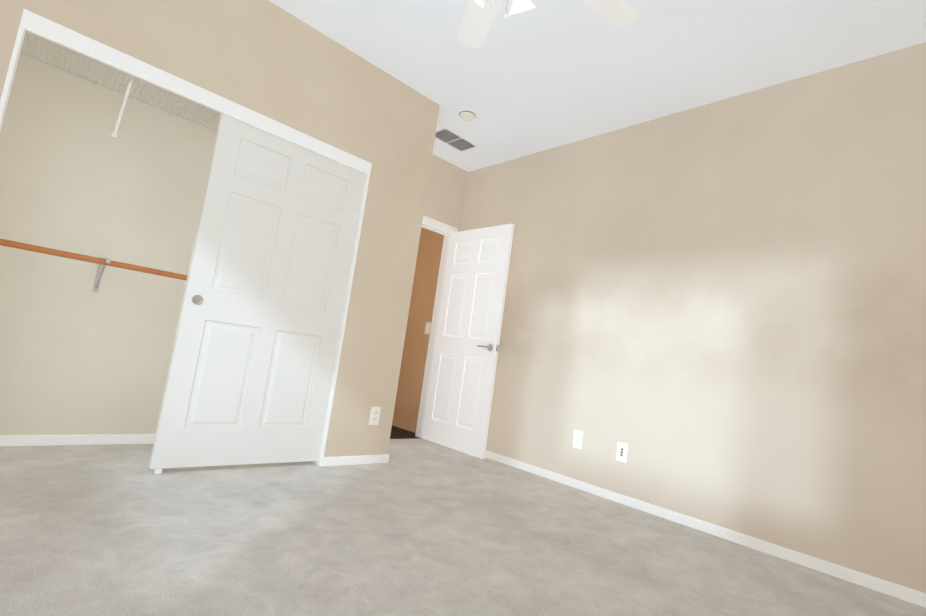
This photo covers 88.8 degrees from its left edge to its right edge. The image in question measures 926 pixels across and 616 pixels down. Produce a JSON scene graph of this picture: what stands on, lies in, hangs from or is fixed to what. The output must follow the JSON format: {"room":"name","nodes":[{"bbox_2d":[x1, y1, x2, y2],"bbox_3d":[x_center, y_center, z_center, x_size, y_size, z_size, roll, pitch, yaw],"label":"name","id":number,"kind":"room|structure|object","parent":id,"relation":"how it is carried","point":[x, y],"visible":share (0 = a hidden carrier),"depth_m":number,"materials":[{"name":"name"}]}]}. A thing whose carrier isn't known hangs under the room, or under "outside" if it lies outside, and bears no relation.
{"room":"empty bedroom","nodes":[
{"label":"empty bedroom","id":0,"kind":"room"},
{"bbox_2d":[0,0,439,465],"bbox_3d":[-1.465,-0.491,2.598,2.950,2.740,0.110,13,-8,-42],"label":"wall","id":1,"kind":"structure","parent":0,"point":[269,59],"depth_m":3.13,"materials":[{"name":"paint"}]},
{"bbox_2d":[0,9,371,465],"bbox_3d":[-1.458,-0.144,2.610,1.800,2.060,0.112,13,-8,-42],"label":"door frame","id":2,"kind":"structure","parent":1,"relation":"attached to","point":[11,74],"depth_m":3.12,"materials":[{"name":"white wood"}]},
{"bbox_2d":[21,9,370,174],"bbox_3d":[-1.320,-1.118,2.711,1.792,0.084,0.104,13,-8,-42],"label":"trim","id":3,"kind":"structure","parent":1,"relation":"attached to","point":[43,27],"depth_m":2.48,"materials":[{"name":"white wood"}]},
{"bbox_2d":[149,113,364,473],"bbox_3d":[-1.158,-0.048,2.869,0.930,2.003,0.040,13,-8,-42],"label":"closet door","id":4,"kind":"structure","parent":1,"relation":"in","point":[251,365],"depth_m":2.80,"materials":[{"name":"white paint"}]},
{"bbox_2d":[323,454,388,465],"bbox_3d":[-0.720,1.042,3.238,0.512,0.058,0.012,13,-8,-42],"label":"baseboard","id":5,"kind":"structure","parent":1,"relation":"attached to","point":[349,460],"depth_m":3.22,"materials":[{"name":"white wood"}]},
{"bbox_2d":[369,407,380,424],"bbox_3d":[-0.620,0.760,3.328,0.080,0.127,0.009,13,-8,-42],"label":"outlet","id":6,"kind":"object","parent":1,"relation":"attached to","point":[374,416],"visible":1,"depth_m":3.33,"materials":[{"name":"white plastic"}]},
{"bbox_2d":[0,31,467,434],"bbox_3d":[-1.599,-0.413,3.486,3.980,2.740,0.110,13,-8,-42],"label":"wall","id":7,"kind":"structure","parent":0,"point":[78,356],"depth_m":2.83,"materials":[{"name":"paint"}]},
{"bbox_2d":[0,434,154,445],"bbox_3d":[-2.149,0.810,2.913,2.840,0.058,0.012,13,-8,-42],"label":"baseboard","id":8,"kind":"structure","parent":7,"relation":"attached to","point":[26,440],"depth_m":2.77,"materials":[{"name":"white wood"}]},
{"bbox_2d":[0,239,187,292],"bbox_3d":[-1.911,-0.154,2.903,2.828,0.210,0.324,13,-8,-42],"label":"hanging rod","id":9,"kind":"object","parent":7,"relation":"attached to","point":[102,262],"visible":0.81,"depth_m":2.62,"materials":[{"name":"brown wood"}]},
{"bbox_2d":[20,33,219,136],"bbox_3d":[-1.782,-1.131,3.015,2.828,0.291,0.307,13,-8,-42],"label":"wire shelf","id":10,"kind":"object","parent":7,"relation":"attached to","point":[126,96],"visible":0.44,"depth_m":2.77,"materials":[{"name":"white metal"}]},
{"bbox_2d":[415,215,457,437],"bbox_3d":[-0.581,0.145,4.446,0.984,2.122,0.142,13,-8,-42],"label":"door frame","id":11,"kind":"structure","parent":7,"relation":"attached to","point":[446,234],"depth_m":4.71,"materials":[{"name":"white wood"}]},
{"bbox_2d":[421,224,513,458],"bbox_3d":[0.022,0.255,4.357,0.152,2.030,0.833,13,-8,-42],"label":"entry door","id":12,"kind":"structure","parent":7,"relation":"in","point":[462,373],"depth_m":4.30,"materials":[{"name":"white paint"}]},
{"bbox_2d":[390,425,421,438],"bbox_3d":[-1.502,1.121,4.399,2.300,0.060,1.270,13,-8,-42],"label":"floor","id":13,"kind":"structure","parent":0,"point":[398,433],"depth_m":4.65,"materials":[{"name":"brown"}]},
{"bbox_2d":[0,438,925,615],"bbox_3d":[-0.425,0.994,1.873,4.200,0.060,3.890,13,-8,-42],"label":"floor carpet","id":14,"kind":"object","parent":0,"point":[418,527],"visible":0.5,"depth_m":1.99,"materials":[{"name":"grey carpet"}]},
{"bbox_2d":[269,0,925,171],"bbox_3d":[-0.476,-1.793,2.640,4.200,0.100,5.160,13,-8,-42],"label":"ceiling","id":15,"kind":"structure","parent":0,"point":[546,74],"depth_m":2.88,"materials":[{"name":"paint"}]},
{"bbox_2d":[435,127,478,152],"bbox_3d":[-0.084,-1.508,4.256,0.420,0.008,0.240,13,-8,-42],"label":"ceiling vent","id":16,"kind":"object","parent":15,"relation":"in","point":[452,139],"visible":0.79,"depth_m":4.25,"materials":[{"name":"white metal"}]},
{"bbox_2d":[459,109,475,120],"bbox_3d":[0.035,-1.529,3.764,0.136,0.040,0.136,13,-8,-42],"label":"smoke detector","id":17,"kind":"object","parent":15,"relation":"attached to","point":[467,115],"visible":1,"depth_m":3.73,"materials":[{"name":"white plastic"}]},
{"bbox_2d":[457,0,637,47],"bbox_3d":[0.175,-1.384,1.774,1.246,0.715,1.193,9,-6,-14],"label":"ceiling fan","id":18,"kind":"object","parent":15,"relation":"hanging from","point":[476,23],"visible":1,"depth_m":2.06,"materials":[{"name":"white"}]},
{"bbox_2d":[392,42,925,593],"bbox_3d":[0.764,-0.043,3.905,0.110,2.740,5.050,13,-8,-42],"label":"wall","id":19,"kind":"structure","parent":0,"point":[714,312],"depth_m":2.86,"materials":[{"name":"paint"}]},
{"bbox_2d":[424,322,430,333],"bbox_3d":[-0.374,0.210,4.962,0.016,0.127,0.080,13,-8,-42],"label":"hall light switch","id":20,"kind":"object","parent":19,"relation":"attached to","point":[427,327],"visible":1,"depth_m":4.96,"materials":[{"name":"white plastic"}]},
{"bbox_2d":[572,430,583,448],"bbox_3d":[0.844,0.967,3.473,0.009,0.127,0.080,13,-8,-42],"label":"electrical outlet","id":21,"kind":"object","parent":19,"relation":"attached to","point":[577,439],"visible":1,"depth_m":3.47,"materials":[{"name":"white plastic"}]},
{"bbox_2d":[616,442,627,462],"bbox_3d":[1.082,0.982,3.216,0.008,0.127,0.080,13,-8,-42],"label":"electrical outlet","id":22,"kind":"object","parent":19,"relation":"attached to","point":[622,452],"visible":1,"depth_m":3.21,"materials":[{"name":"white plastic"}]},
{"bbox_2d":[485,450,925,607],"bbox_3d":[0.972,1.276,3.256,0.012,0.058,3.780,13,-8,-42],"label":"baseboard","id":23,"kind":"structure","parent":19,"relation":"attached to","point":[877,584],"depth_m":2.63,"materials":[{"name":"white wood"}]}
]}

